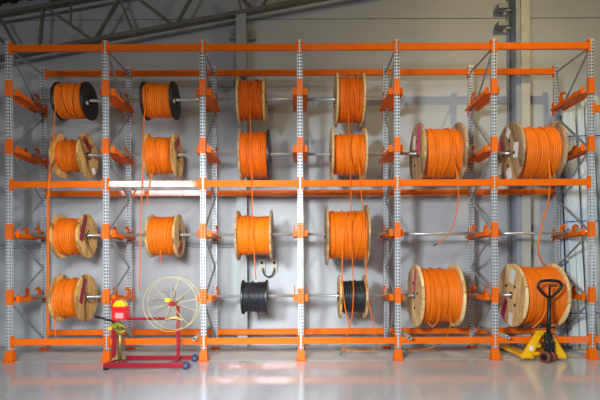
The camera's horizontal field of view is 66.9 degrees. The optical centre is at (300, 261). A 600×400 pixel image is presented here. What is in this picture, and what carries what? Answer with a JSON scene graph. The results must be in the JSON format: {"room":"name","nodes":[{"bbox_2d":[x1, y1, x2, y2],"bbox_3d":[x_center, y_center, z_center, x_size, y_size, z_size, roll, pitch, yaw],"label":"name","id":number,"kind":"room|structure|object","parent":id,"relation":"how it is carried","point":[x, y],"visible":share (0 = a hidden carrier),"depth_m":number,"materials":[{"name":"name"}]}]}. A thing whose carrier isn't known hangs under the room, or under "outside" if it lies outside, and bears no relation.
{"room":"warehouse","nodes":[
{"label":"warehouse","id":0,"kind":"room"},
{"bbox_2d":[235,76,267,278],"bbox_3d":[-0.782,-1.379,7.401,0.460,3.291,0.854,0,0,0],"label":"spool","id":1,"kind":"object","parent":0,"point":[250,96],"visible":1,"depth_m":7.17,"materials":[{"name":"brown wood"}]},
{"bbox_2d":[0,0,599,345],"bbox_3d":[-0.015,-3.230,8.475,24.000,9.500,0.200,0,0,0],"label":"wall","id":2,"kind":"structure","parent":0,"point":[433,101],"depth_m":8.38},
{"bbox_2d":[0,343,599,399],"bbox_3d":[0.007,1.570,-1.212,24.000,0.100,19.575,0,0,0],"label":"floor","id":3,"kind":"structure","parent":0,"point":[443,371],"depth_m":6.12,"materials":[{"name":"concrete"}]},
{"bbox_2d":[1,41,50,362],"bbox_3d":[-4.504,-0.935,7.490,0.168,4.950,1.100,0,0,0],"label":"frame","id":4,"kind":"object","parent":3,"relation":"on","point":[10,355],"visible":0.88,"depth_m":7.23,"materials":[{"name":"metal"}]},
{"bbox_2d":[5,287,45,304],"bbox_3d":[-4.494,0.555,7.499,0.230,0.278,1.031,0,0,0],"label":"bracket","id":5,"kind":"object","parent":4,"relation":"attached to","point":[9,294],"visible":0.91,"depth_m":7.12,"materials":[{"name":"metal"}]},
{"bbox_2d":[31,295,100,297],"bbox_3d":[-3.748,0.572,7.450,1.330,0.047,0.048,0,0,0],"label":"pipe","id":6,"kind":"object","parent":5,"relation":"on","point":[88,296],"visible":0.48,"depth_m":7.43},
{"bbox_2d":[48,274,97,337],"bbox_3d":[-3.712,0.708,7.450,0.452,1.011,0.771,0,0,0],"label":"spool","id":7,"kind":"object","parent":6,"relation":"on","point":[67,297],"visible":0.98,"depth_m":7.22,"materials":[{"name":"plastic"}]},
{"bbox_2d":[5,224,46,243],"bbox_3d":[-4.498,-0.454,7.499,0.230,0.278,1.031,0,0,0],"label":"bracket","id":8,"kind":"object","parent":4,"relation":"attached to","point":[9,228],"visible":0.94,"depth_m":7.11,"materials":[{"name":"metal"}]},
{"bbox_2d":[31,234,110,236],"bbox_3d":[-3.752,-0.437,7.450,1.330,0.047,0.048,0,0,0],"label":"pipe","id":9,"kind":"object","parent":8,"relation":"on","point":[34,235],"visible":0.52,"depth_m":7.43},
{"bbox_2d":[49,214,97,257],"bbox_3d":[-3.709,-0.421,7.450,0.460,0.722,0.722,0,0,0],"label":"spool","id":10,"kind":"object","parent":9,"relation":"on","point":[67,236],"visible":0.99,"depth_m":7.24,"materials":[{"name":"plastic"}]},
{"bbox_2d":[4,80,48,118],"bbox_3d":[-4.508,-2.666,7.499,0.230,0.278,1.031,0,0,0],"label":"bracket","id":11,"kind":"object","parent":4,"relation":"attached to","point":[23,100],"visible":0.98,"depth_m":7.38,"materials":[{"name":"metal"}]},
{"bbox_2d":[31,99,103,101],"bbox_3d":[-3.762,-2.649,7.450,1.330,0.047,0.048,0,0,0],"label":"pipe","id":12,"kind":"object","parent":11,"relation":"on","point":[33,100],"visible":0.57,"depth_m":7.43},
{"bbox_2d":[46,82,98,337],"bbox_3d":[-3.706,-0.859,7.361,0.553,4.156,0.784,0,0,0],"label":"spool","id":13,"kind":"object","parent":12,"relation":"on","point":[68,100],"visible":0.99,"depth_m":7.21,"materials":[{"name":"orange plastic"}]},
{"bbox_2d":[5,139,49,169],"bbox_3d":[-4.504,-1.769,7.499,0.230,0.278,1.031,0,0,0],"label":"bracket","id":14,"kind":"object","parent":4,"relation":"attached to","point":[23,154],"visible":0.92,"depth_m":7.38,"materials":[{"name":"metal"}]},
{"bbox_2d":[31,154,102,156],"bbox_3d":[-3.758,-1.752,7.450,1.330,0.047,0.048,0,0,0],"label":"pipe","id":15,"kind":"object","parent":14,"relation":"on","point":[33,155],"visible":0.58,"depth_m":7.43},
{"bbox_2d":[48,133,97,337],"bbox_3d":[-3.718,-0.451,7.393,0.534,3.292,0.865,0,0,0],"label":"spool","id":16,"kind":"object","parent":15,"relation":"on","point":[68,156],"visible":0.99,"depth_m":7.25,"materials":[{"name":"brown wood"}]},
{"bbox_2d":[8,41,103,54],"bbox_3d":[-3.765,-3.306,7.026,1.468,0.190,0.068,0,0,0],"label":"beam","id":17,"kind":"structure","parent":4,"relation":"attached to","point":[12,48],"depth_m":7.00,"materials":[{"name":"metal"}]},
{"bbox_2d":[9,178,103,190],"bbox_3d":[-3.755,-1.198,7.026,1.468,0.190,0.068,0,0,0],"label":"beam","id":18,"kind":"structure","parent":4,"relation":"attached to","point":[13,184],"depth_m":7.00,"materials":[{"name":"metal"}]},
{"bbox_2d":[49,327,129,335],"bbox_3d":[-3.744,1.235,7.974,1.468,0.190,0.068,0,0,0],"label":"beam","id":19,"kind":"structure","parent":4,"relation":"attached to","point":[51,331],"depth_m":7.95,"materials":[{"name":"metal"}]},
{"bbox_2d":[100,40,135,361],"bbox_3d":[-3.004,-0.942,7.490,0.168,4.950,1.100,0,0,0],"label":"frame","id":20,"kind":"object","parent":3,"relation":"on","point":[106,354],"visible":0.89,"depth_m":7.24,"materials":[{"name":"orange paint"}]},
{"bbox_2d":[10,336,104,348],"bbox_3d":[-3.744,1.235,7.026,1.468,0.190,0.068,0,0,0],"label":"beam","id":21,"kind":"structure","parent":20,"relation":"attached to","point":[44,341],"depth_m":7.00,"materials":[{"name":"metal"}]},
{"bbox_2d":[45,67,125,79],"bbox_3d":[-3.765,-3.306,7.974,1.468,0.190,0.068,0,0,0],"label":"beam","id":22,"kind":"structure","parent":20,"relation":"attached to","point":[73,73],"depth_m":7.95,"materials":[{"name":"metal"}]},
{"bbox_2d":[45,188,125,198],"bbox_3d":[-3.755,-1.198,7.974,1.468,0.190,0.068,0,0,0],"label":"beam","id":23,"kind":"structure","parent":20,"relation":"attached to","point":[52,193],"depth_m":7.95,"materials":[{"name":"metal"}]},
{"bbox_2d":[100,80,134,117],"bbox_3d":[-3.012,-2.672,7.499,0.230,0.278,1.031,0,0,0],"label":"bracket","id":24,"kind":"object","parent":20,"relation":"attached to","point":[115,100],"visible":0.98,"depth_m":7.35,"materials":[{"name":"metal"}]},
{"bbox_2d":[123,98,199,101],"bbox_3d":[-2.262,-2.656,7.450,1.330,0.047,0.048,0,0,0],"label":"pipe","id":25,"kind":"object","parent":24,"relation":"on","point":[187,99],"visible":0.37,"depth_m":7.43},
{"bbox_2d":[139,81,180,290],"bbox_3d":[-2.283,-1.247,7.362,0.510,3.393,0.784,0,0,0],"label":"spool","id":26,"kind":"object","parent":25,"relation":"on","point":[156,100],"visible":0.98,"depth_m":7.22,"materials":[{"name":"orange plastic"}]},
{"bbox_2d":[100,138,134,168],"bbox_3d":[-3.008,-1.776,7.499,0.230,0.278,1.031,0,0,0],"label":"bracket","id":27,"kind":"object","parent":20,"relation":"attached to","point":[117,156],"visible":0.94,"depth_m":7.27,"materials":[{"name":"metal"}]},
{"bbox_2d":[123,153,198,155],"bbox_3d":[-2.258,-1.759,7.450,1.330,0.047,0.048,0,0,0],"label":"pipe","id":28,"kind":"object","parent":27,"relation":"on","point":[125,154],"visible":0.36,"depth_m":7.43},
{"bbox_2d":[141,133,183,205],"bbox_3d":[-2.247,-1.485,7.392,0.493,1.237,0.838,0,0,0],"label":"spool","id":29,"kind":"object","parent":28,"relation":"on","point":[160,156],"visible":1,"depth_m":7.22,"materials":[{"name":"brown wood"}]},
{"bbox_2d":[101,224,134,243],"bbox_3d":[-3.002,-0.461,7.499,0.230,0.278,1.031,0,0,0],"label":"bracket","id":30,"kind":"object","parent":20,"relation":"attached to","point":[105,233],"visible":0.95,"depth_m":7.08,"materials":[{"name":"metal"}]},
{"bbox_2d":[123,233,196,236],"bbox_3d":[-2.252,-0.444,7.450,1.330,0.047,0.048,0,0,0],"label":"pipe","id":31,"kind":"object","parent":30,"relation":"on","point":[181,234],"visible":0.43,"depth_m":7.43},
{"bbox_2d":[144,214,184,261],"bbox_3d":[-2.207,-0.389,7.450,0.477,0.782,0.705,0,0,0],"label":"spool","id":32,"kind":"object","parent":31,"relation":"on","point":[162,236],"visible":0.99,"depth_m":7.20,"materials":[{"name":"brown wood"}]},
{"bbox_2d":[106,40,200,54],"bbox_3d":[-2.265,-3.313,7.026,1.468,0.190,0.068,0,0,0],"label":"beam","id":33,"kind":"structure","parent":20,"relation":"attached to","point":[109,47],"depth_m":7.00,"materials":[{"name":"metal"}]},
{"bbox_2d":[106,177,201,190],"bbox_3d":[-2.255,-1.205,7.026,1.468,0.190,0.068,0,0,0],"label":"beam","id":34,"kind":"structure","parent":20,"relation":"attached to","point":[194,183],"depth_m":7.00,"materials":[{"name":"metal"}]},
{"bbox_2d":[107,335,202,347],"bbox_3d":[-2.244,1.228,7.026,1.468,0.190,0.068,0,0,0],"label":"beam","id":35,"kind":"structure","parent":20,"relation":"attached to","point":[125,341],"depth_m":7.00,"materials":[{"name":"metal"}]},
{"bbox_2d":[95,277,199,369],"bbox_3d":[-2.255,0.875,6.700,1.529,1.311,0.560,0,0,0],"label":"trolley","id":36,"kind":"object","parent":3,"relation":"on","point":[120,309],"visible":1,"depth_m":6.67,"materials":[{"name":"metal"}]},
{"bbox_2d":[198,40,219,361],"bbox_3d":[-1.504,-0.948,7.490,0.168,4.950,1.100,0,0,0],"label":"frame","id":37,"kind":"object","parent":3,"relation":"on","point":[204,357],"visible":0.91,"depth_m":7.25,"materials":[{"name":"orange paint"}]},
{"bbox_2d":[130,67,211,78],"bbox_3d":[-2.265,-3.313,7.974,1.468,0.190,0.068,0,0,0],"label":"beam","id":38,"kind":"structure","parent":37,"relation":"attached to","point":[133,73],"depth_m":7.95,"materials":[{"name":"metal"}]},
{"bbox_2d":[131,188,213,198],"bbox_3d":[-2.255,-1.205,7.974,1.468,0.190,0.068,0,0,0],"label":"beam","id":39,"kind":"structure","parent":37,"relation":"attached to","point":[160,192],"depth_m":7.95,"materials":[{"name":"metal"}]},
{"bbox_2d":[132,327,212,337],"bbox_3d":[-2.244,1.228,7.974,1.468,0.190,0.068,0,0,0],"label":"beam","id":40,"kind":"structure","parent":37,"relation":"attached to","point":[134,331],"depth_m":7.95,"materials":[{"name":"metal"}]},
{"bbox_2d":[197,286,218,303],"bbox_3d":[-1.498,0.542,7.499,0.230,0.278,1.031,0,0,0],"label":"bracket","id":41,"kind":"object","parent":37,"relation":"attached to","point":[204,297],"visible":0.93,"depth_m":7.01,"materials":[{"name":"metal"}]},
{"bbox_2d":[215,294,292,297],"bbox_3d":[-0.748,0.558,7.450,1.330,0.047,0.048,0,0,0],"label":"pipe","id":42,"kind":"object","parent":41,"relation":"on","point":[272,295],"visible":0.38,"depth_m":7.43,"materials":[{"name":"metal"}]},
{"bbox_2d":[240,280,268,313],"bbox_3d":[-0.739,0.574,7.450,0.428,0.564,0.564,0,0,0],"label":"spool","id":43,"kind":"object","parent":42,"relation":"on","point":[254,297],"visible":1,"depth_m":7.24,"materials":[{"name":"black plastic"}]},
{"bbox_2d":[196,79,220,116],"bbox_3d":[-1.512,-2.679,7.499,0.230,0.278,1.031,0,0,0],"label":"bracket","id":44,"kind":"object","parent":37,"relation":"attached to","point":[211,104],"visible":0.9,"depth_m":7.24,"materials":[{"name":"metal"}]},
{"bbox_2d":[203,40,298,53],"bbox_3d":[-0.765,-3.320,7.026,1.468,0.190,0.068,0,0,0],"label":"beam","id":45,"kind":"structure","parent":37,"relation":"attached to","point":[278,46],"depth_m":7.00,"materials":[{"name":"metal"}]},
{"bbox_2d":[204,177,298,189],"bbox_3d":[-0.755,-1.212,7.026,1.468,0.190,0.068,0,0,0],"label":"beam","id":46,"kind":"structure","parent":37,"relation":"attached to","point":[207,183],"depth_m":7.00,"materials":[{"name":"metal"}]},
{"bbox_2d":[217,327,299,336],"bbox_3d":[-0.745,1.221,7.974,1.468,0.190,0.068,0,0,0],"label":"beam","id":47,"kind":"structure","parent":37,"relation":"attached to","point":[263,330],"depth_m":7.95,"materials":[{"name":"metal"}]},
{"bbox_2d":[229,13,256,347],"bbox_3d":[-1.046,-1.450,8.225,0.500,5.950,0.300,0,0,0],"label":"steel column","id":48,"kind":"structure","parent":3,"relation":"on","point":[240,35],"depth_m":8.07,"materials":[{"name":"metal"}]},
{"bbox_2d":[0,0,328,61],"bbox_3d":[-2.422,-4.454,8.120,9.137,2.070,0.120,0,0,0],"label":"roof truss","id":49,"kind":"object","parent":48,"relation":"on","point":[49,6],"visible":0.94,"depth_m":8.09,"materials":[{"name":"metal"}]},
{"bbox_2d":[296,40,305,360],"bbox_3d":[-0.004,-0.955,7.490,0.168,4.950,1.100,0,0,0],"label":"frame","id":50,"kind":"object","parent":3,"relation":"on","point":[300,350],"visible":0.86,"depth_m":7.00,"materials":[{"name":"orange paint"}]},
{"bbox_2d":[204,335,299,347],"bbox_3d":[-0.745,1.221,7.026,1.468,0.190,0.068,0,0,0],"label":"beam","id":51,"kind":"structure","parent":50,"relation":"attached to","point":[266,340],"depth_m":7.00,"materials":[{"name":"metal"}]},
{"bbox_2d":[216,67,296,77],"bbox_3d":[-0.765,-3.320,7.974,1.468,0.190,0.068,0,0,0],"label":"beam","id":52,"kind":"structure","parent":50,"relation":"attached to","point":[293,72],"depth_m":7.95,"materials":[{"name":"metal"}]},
{"bbox_2d":[217,188,298,198],"bbox_3d":[-0.755,-1.212,7.974,1.468,0.190,0.068,0,0,0],"label":"beam","id":53,"kind":"structure","parent":50,"relation":"attached to","point":[219,192],"depth_m":7.95,"materials":[{"name":"metal"}]},
{"bbox_2d":[292,79,306,112],"bbox_3d":[-0.012,-2.686,7.499,0.230,0.278,1.031,0,0,0],"label":"bracket","id":54,"kind":"object","parent":50,"relation":"attached to","point":[299,90],"visible":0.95,"depth_m":7.08,"materials":[{"name":"metal"}]},
{"bbox_2d":[293,137,306,165],"bbox_3d":[-0.008,-1.789,7.499,0.230,0.278,1.031,0,0,0],"label":"bracket","id":55,"kind":"object","parent":50,"relation":"attached to","point":[299,148],"visible":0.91,"depth_m":7.08,"materials":[{"name":"metal"}]},
{"bbox_2d":[215,153,292,155],"bbox_3d":[-0.758,-1.766,7.450,1.330,0.047,0.048,0,0,0],"label":"pipe","id":56,"kind":"object","parent":55,"relation":"on","point":[216,154],"visible":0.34,"depth_m":7.43,"materials":[{"name":"metal"}]},
{"bbox_2d":[237,129,271,179],"bbox_3d":[-0.739,-1.750,7.450,0.493,0.820,0.820,0,0,0],"label":"spool","id":57,"kind":"object","parent":56,"relation":"on","point":[260,141],"visible":0.97,"depth_m":7.13,"materials":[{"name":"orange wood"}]},
{"bbox_2d":[307,152,384,155],"bbox_3d":[0.742,-1.772,7.450,1.330,0.047,0.048,0,0,0],"label":"pipe","id":58,"kind":"object","parent":55,"relation":"on","point":[369,153],"visible":0.43,"depth_m":7.43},
{"bbox_2d":[329,128,376,351],"bbox_3d":[0.846,-0.368,7.423,0.712,3.631,0.906,0,0,0],"label":"spool","id":59,"kind":"object","parent":58,"relation":"on","point":[339,163],"visible":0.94,"depth_m":7.16,"materials":[{"name":"brown wood"}]},
{"bbox_2d":[293,286,307,303],"bbox_3d":[0.002,0.535,7.499,0.230,0.278,1.031,0,0,0],"label":"bracket","id":60,"kind":"object","parent":50,"relation":"attached to","point":[301,297],"visible":0.98,"depth_m":6.99,"materials":[{"name":"metal"}]},
{"bbox_2d":[308,294,386,296],"bbox_3d":[0.752,0.552,7.450,1.330,0.047,0.048,0,0,0],"label":"pipe","id":61,"kind":"object","parent":60,"relation":"on","point":[309,295],"visible":0.48,"depth_m":7.43,"materials":[{"name":"metal"}]},
{"bbox_2d":[337,275,368,317],"bbox_3d":[0.841,0.567,7.450,0.452,0.706,0.706,0,0,0],"label":"spool","id":62,"kind":"object","parent":61,"relation":"on","point":[361,296],"visible":0.91,"depth_m":7.22,"materials":[{"name":"brown wood"}]},
{"bbox_2d":[293,223,307,240],"bbox_3d":[-0.002,-0.474,7.499,0.230,0.278,1.031,0,0,0],"label":"bracket","id":63,"kind":"object","parent":50,"relation":"attached to","point":[298,233],"visible":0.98,"depth_m":6.99,"materials":[{"name":"metal"}]},
{"bbox_2d":[215,233,292,235],"bbox_3d":[-0.752,-0.451,7.450,1.330,0.047,0.048,0,0,0],"label":"pipe","id":64,"kind":"object","parent":63,"relation":"on","point":[217,234],"visible":0.34,"depth_m":7.43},
{"bbox_2d":[234,210,273,260],"bbox_3d":[-0.743,-0.435,7.450,0.584,0.820,0.820,0,0,0],"label":"spool","id":65,"kind":"object","parent":64,"relation":"on","point":[263,226],"visible":0.97,"depth_m":7.17,"materials":[{"name":"plastic"}]},
{"bbox_2d":[308,233,384,235],"bbox_3d":[0.748,-0.457,7.450,1.330,0.047,0.048,0,0,0],"label":"pipe","id":66,"kind":"object","parent":63,"relation":"on","point":[309,234],"visible":0.35,"depth_m":7.43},
{"bbox_2d":[324,205,370,330],"bbox_3d":[0.745,0.075,7.450,0.682,2.018,0.984,0,0,0],"label":"spool","id":67,"kind":"object","parent":66,"relation":"on","point":[337,225],"visible":0.98,"depth_m":7.11,"materials":[{"name":"brown wood"}]},
{"bbox_2d":[302,325,383,335],"bbox_3d":[0.755,1.215,7.974,1.468,0.190,0.068,0,0,0],"label":"beam","id":68,"kind":"structure","parent":50,"relation":"attached to","point":[305,330],"depth_m":7.95,"materials":[{"name":"metal"}]},
{"bbox_2d":[301,40,395,53],"bbox_3d":[0.735,-3.326,7.026,1.468,0.190,0.068,0,0,0],"label":"beam","id":69,"kind":"structure","parent":50,"relation":"attached to","point":[304,46],"depth_m":7.00,"materials":[{"name":"metal"}]},
{"bbox_2d":[301,177,396,188],"bbox_3d":[0.745,-1.218,7.026,1.468,0.190,0.068,0,0,0],"label":"beam","id":70,"kind":"structure","parent":50,"relation":"attached to","point":[304,183],"depth_m":7.00,"materials":[{"name":"metal"}]},
{"bbox_2d":[381,39,403,360],"bbox_3d":[1.496,-0.962,7.490,0.168,4.950,1.100,0,0,0],"label":"frame","id":71,"kind":"object","parent":3,"relation":"on","point":[397,354],"visible":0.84,"depth_m":7.24,"materials":[{"name":"orange paint"}]},
{"bbox_2d":[302,67,382,78],"bbox_3d":[0.735,-3.326,7.974,1.468,0.190,0.068,0,0,0],"label":"beam","id":72,"kind":"structure","parent":71,"relation":"attached to","point":[305,72],"depth_m":7.95,"materials":[{"name":"metal"}]},
{"bbox_2d":[303,187,383,197],"bbox_3d":[0.745,-1.218,7.974,1.468,0.190,0.068,0,0,0],"label":"beam","id":73,"kind":"structure","parent":71,"relation":"attached to","point":[305,192],"depth_m":7.95,"materials":[{"name":"metal"}]},
{"bbox_2d":[302,334,396,346],"bbox_3d":[0.755,1.215,7.026,1.468,0.190,0.068,0,0,0],"label":"beam","id":74,"kind":"structure","parent":71,"relation":"attached to","point":[305,340],"depth_m":7.00,"materials":[{"name":"metal"}]},
{"bbox_2d":[379,78,402,116],"bbox_3d":[1.488,-2.693,7.499,0.230,0.278,1.031,0,0,0],"label":"bracket","id":75,"kind":"object","parent":71,"relation":"attached to","point":[388,102],"visible":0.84,"depth_m":7.24,"materials":[{"name":"metal"}]},
{"bbox_2d":[307,98,383,100],"bbox_3d":[0.738,-2.669,7.450,1.330,0.047,0.048,0,0,0],"label":"pipe","id":76,"kind":"object","parent":75,"relation":"on","point":[308,99],"visible":0.48,"depth_m":7.43,"materials":[{"name":"metal"}]},
{"bbox_2d":[333,72,365,355],"bbox_3d":[0.796,-0.806,7.425,0.460,4.548,0.903,0,0,0],"label":"spool","id":77,"kind":"object","parent":76,"relation":"on","point":[349,93],"visible":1,"depth_m":7.13,"materials":[{"name":"plastic"}]},
{"bbox_2d":[379,137,402,167],"bbox_3d":[1.492,-1.796,7.499,0.230,0.278,1.031,0,0,0],"label":"bracket","id":78,"kind":"object","parent":71,"relation":"attached to","point":[389,154],"visible":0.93,"depth_m":7.19,"materials":[{"name":"metal"}]},
{"bbox_2d":[401,152,476,154],"bbox_3d":[2.242,-1.779,7.450,1.330,0.047,0.048,0,0,0],"label":"pipe","id":79,"kind":"object","parent":78,"relation":"on","point":[403,153],"visible":0.31,"depth_m":7.43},
{"bbox_2d":[409,123,468,245],"bbox_3d":[2.239,-1.254,7.450,0.693,2.020,0.978,0,0,0],"label":"spool","id":80,"kind":"object","parent":79,"relation":"on","point":[440,153],"visible":1,"depth_m":7.12,"materials":[{"name":"brown wood"}]},
{"bbox_2d":[382,285,403,302],"bbox_3d":[1.502,0.528,7.499,0.230,0.278,1.031,0,0,0],"label":"bracket","id":81,"kind":"object","parent":71,"relation":"attached to","point":[397,297],"visible":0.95,"depth_m":7.08,"materials":[{"name":"metal"}]},
{"bbox_2d":[404,294,477,296],"bbox_3d":[2.252,0.545,7.450,1.330,0.047,0.048,0,0,0],"label":"pipe","id":82,"kind":"object","parent":81,"relation":"on","point":[405,295],"visible":0.38,"depth_m":7.43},
{"bbox_2d":[405,264,466,350],"bbox_3d":[2.106,0.733,7.450,0.872,1.384,1.017,0,0,0],"label":"spool","id":83,"kind":"object","parent":82,"relation":"on","point":[440,295],"visible":0.99,"depth_m":7.09,"materials":[{"name":"plastic"}]},
{"bbox_2d":[387,325,469,335],"bbox_3d":[2.256,1.208,7.974,1.468,0.190,0.068,0,0,0],"label":"beam","id":84,"kind":"structure","parent":71,"relation":"attached to","point":[392,330],"depth_m":7.95,"materials":[{"name":"metal"}]},
{"bbox_2d":[398,39,492,52],"bbox_3d":[2.235,-3.333,7.026,1.468,0.190,0.068,0,0,0],"label":"beam","id":85,"kind":"structure","parent":71,"relation":"attached to","point":[401,46],"depth_m":7.00,"materials":[{"name":"metal"}]},
{"bbox_2d":[398,176,493,188],"bbox_3d":[2.244,-1.225,7.026,1.468,0.190,0.068,0,0,0],"label":"beam","id":86,"kind":"structure","parent":71,"relation":"attached to","point":[417,182],"depth_m":7.00,"materials":[{"name":"metal"}]},
{"bbox_2d":[399,334,494,346],"bbox_3d":[2.256,1.208,7.026,1.468,0.190,0.068,0,0,0],"label":"beam","id":87,"kind":"structure","parent":71,"relation":"attached to","point":[488,339],"depth_m":7.00,"materials":[{"name":"metal"}]},
{"bbox_2d":[467,39,501,360],"bbox_3d":[2.996,-0.969,7.490,0.168,4.950,1.100,0,0,0],"label":"frame","id":88,"kind":"object","parent":3,"relation":"on","point":[494,355],"visible":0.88,"depth_m":7.23,"materials":[{"name":"orange paint"}]},
{"bbox_2d":[388,66,468,77],"bbox_3d":[2.235,-3.333,7.974,1.468,0.190,0.068,0,0,0],"label":"beam","id":89,"kind":"structure","parent":88,"relation":"attached to","point":[403,72],"depth_m":7.95,"materials":[{"name":"metal"}]},
{"bbox_2d":[388,187,468,197],"bbox_3d":[2.244,-1.225,7.974,1.468,0.190,0.068,0,0,0],"label":"beam","id":90,"kind":"structure","parent":88,"relation":"attached to","point":[391,191],"depth_m":7.95,"materials":[{"name":"metal"}]},
{"bbox_2d":[465,78,498,116],"bbox_3d":[2.988,-2.700,7.499,0.230,0.278,1.031,0,0,0],"label":"bracket","id":91,"kind":"object","parent":88,"relation":"attached to","point":[483,99],"visible":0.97,"depth_m":7.37,"materials":[{"name":"metal"}]},
{"bbox_2d":[467,136,499,167],"bbox_3d":[2.992,-1.802,7.499,0.230,0.278,1.031,0,0,0],"label":"bracket","id":92,"kind":"object","parent":88,"relation":"attached to","point":[484,153],"visible":0.9,"depth_m":7.25,"materials":[{"name":"metal"}]},
{"bbox_2d":[497,151,568,154],"bbox_3d":[3.742,-1.786,7.450,1.330,0.047,0.048,0,0,0],"label":"pipe","id":93,"kind":"object","parent":92,"relation":"on","point":[498,153],"visible":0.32,"depth_m":7.43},
{"bbox_2d":[496,122,568,265],"bbox_3d":[3.761,-1.109,7.450,0.701,2.341,0.994,0,0,0],"label":"spool","id":94,"kind":"object","parent":93,"relation":"on","point":[540,152],"visible":0.98,"depth_m":7.13,"materials":[{"name":"brown wood"}]},
{"bbox_2d":[468,285,499,302],"bbox_3d":[3.002,0.521,7.499,0.230,0.278,1.031,0,0,0],"label":"bracket","id":95,"kind":"object","parent":88,"relation":"attached to","point":[495,295],"visible":0.94,"depth_m":7.08,"materials":[{"name":"metal"}]},
{"bbox_2d":[500,293,510,295],"bbox_3d":[3.752,0.538,7.450,1.330,0.047,0.048,0,0,0],"label":"pipe","id":96,"kind":"object","parent":95,"relation":"on","point":[501,294],"visible":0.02,"depth_m":7.43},
{"bbox_2d":[498,263,570,327],"bbox_3d":[3.791,0.542,7.450,0.701,1.034,1.034,0,0,0],"label":"spool","id":97,"kind":"object","parent":96,"relation":"on","point":[526,304],"visible":0.91,"depth_m":7.12,"materials":[{"name":"brown wood"}]},
{"bbox_2d":[475,327,555,335],"bbox_3d":[3.755,1.201,7.974,1.468,0.190,0.068,0,0,0],"label":"beam","id":98,"kind":"structure","parent":88,"relation":"attached to","point":[500,329],"depth_m":7.95,"materials":[{"name":"metal"}]},
{"bbox_2d":[495,39,590,52],"bbox_3d":[3.735,-3.340,7.026,1.468,0.190,0.068,0,0,0],"label":"beam","id":99,"kind":"structure","parent":88,"relation":"attached to","point":[586,45],"depth_m":7.00,"materials":[{"name":"metal"}]},
{"bbox_2d":[496,176,590,188],"bbox_3d":[3.744,-1.232,7.026,1.468,0.190,0.068,0,0,0],"label":"beam","id":100,"kind":"structure","parent":88,"relation":"attached to","point":[499,182],"depth_m":7.00,"materials":[{"name":"metal"}]},
{"bbox_2d":[497,333,591,345],"bbox_3d":[3.755,1.201,7.026,1.468,0.190,0.068,0,0,0],"label":"beam","id":101,"kind":"structure","parent":88,"relation":"attached to","point":[587,339],"depth_m":7.00,"materials":[{"name":"metal"}]},
{"bbox_2d":[495,0,530,345],"bbox_3d":[3.839,-2.497,8.224,0.498,8.000,0.301,0,0,0],"label":"steel column","id":102,"kind":"structure","parent":3,"relation":"on","point":[517,24],"depth_m":8.10,"materials":[{"name":"metal"}]},
{"bbox_2d":[498,279,566,362],"bbox_3d":[3.699,0.877,7.314,0.685,1.253,1.272,0,0,0],"label":"jack","id":103,"kind":"object","parent":3,"relation":"on","point":[549,350],"visible":0.96,"depth_m":6.79,"materials":[{"name":"yellow paint"}]},
{"bbox_2d":[552,117,566,345],"bbox_3d":[4.626,-0.680,8.108,0.108,4.332,0.253,0,0,-1],"label":"curtain strip","id":104,"kind":"object","parent":3,"relation":"on","point":[562,326],"visible":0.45,"depth_m":8.08,"materials":[{"name":"plastic"}]},
{"bbox_2d":[562,109,578,348],"bbox_3d":[4.706,-0.645,7.909,0.109,4.262,0.336,0,0,3],"label":"curtain strip","id":105,"kind":"object","parent":3,"relation":"on","point":[569,196],"visible":0.63,"depth_m":7.88,"materials":[{"name":"plastic"}]},
{"bbox_2d":[553,38,599,359],"bbox_3d":[4.496,-0.975,7.490,0.168,4.950,1.100,0,0,0],"label":"frame","id":106,"kind":"object","parent":3,"relation":"on","point":[591,351],"visible":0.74,"depth_m":7.05,"materials":[{"name":"orange paint"}]},
{"bbox_2d":[471,186,554,196],"bbox_3d":[3.744,-1.232,7.974,1.468,0.190,0.068,0,0,0],"label":"beam","id":107,"kind":"structure","parent":106,"relation":"attached to","point":[479,191],"depth_m":7.95,"materials":[{"name":"metal"}]},
{"bbox_2d":[473,65,554,77],"bbox_3d":[3.735,-3.340,7.974,1.468,0.190,0.068,0,0,0],"label":"beam","id":108,"kind":"structure","parent":106,"relation":"attached to","point":[517,71],"depth_m":7.95,"materials":[{"name":"metal"}]},
{"bbox_2d":[550,78,594,116],"bbox_3d":[4.484,-2.706,7.499,0.230,0.278,1.031,0,0,0],"label":"bracket","id":109,"kind":"object","parent":106,"relation":"attached to","point":[580,95],"visible":1,"depth_m":7.37,"materials":[{"name":"metal"}]},
{"bbox_2d":[551,221,595,241],"bbox_3d":[4.494,-0.494,7.499,0.230,0.278,1.031,0,0,0],"label":"bracket","id":110,"kind":"object","parent":106,"relation":"attached to","point":[591,225],"visible":0.96,"depth_m":7.26,"materials":[{"name":"metal"}]},
{"bbox_2d":[566,136,594,161],"bbox_3d":[4.488,-1.809,7.499,0.230,0.278,1.031,0,0,0],"label":"bracket","id":111,"kind":"object","parent":106,"relation":"attached to","point":[574,153],"visible":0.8,"depth_m":7.12,"materials":[{"name":"metal"}]},
{"bbox_2d":[568,106,586,348],"bbox_3d":[4.815,-0.686,7.900,0.110,4.343,0.338,0,0,-5],"label":"curtain strip","id":112,"kind":"object","parent":3,"relation":"on","point":[571,111],"visible":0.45,"depth_m":7.87,"materials":[{"name":"plastic"}]},
{"bbox_2d":[575,106,587,346],"bbox_3d":[4.986,-0.657,8.068,0.108,4.282,0.253,0,0,-1],"label":"curtain strip","id":113,"kind":"object","parent":3,"relation":"on","point":[576,106],"visible":0.24,"depth_m":8.06,"materials":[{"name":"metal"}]},
{"bbox_2d":[577,107,595,347],"bbox_3d":[4.962,-0.627,7.879,0.109,4.222,0.335,0,0,-2],"label":"curtain strip","id":114,"kind":"object","parent":3,"relation":"on","point":[580,110],"visible":0.45,"depth_m":7.91,"materials":[{"name":"plastic"}]},
{"bbox_2d":[584,97,599,348],"bbox_3d":[5.095,-0.717,7.870,0.110,4.403,0.338,0,0,-5],"label":"curtain strip","id":115,"kind":"object","parent":3,"relation":"on","point":[597,251],"visible":0.38,"depth_m":7.81,"materials":[{"name":"plastic"}]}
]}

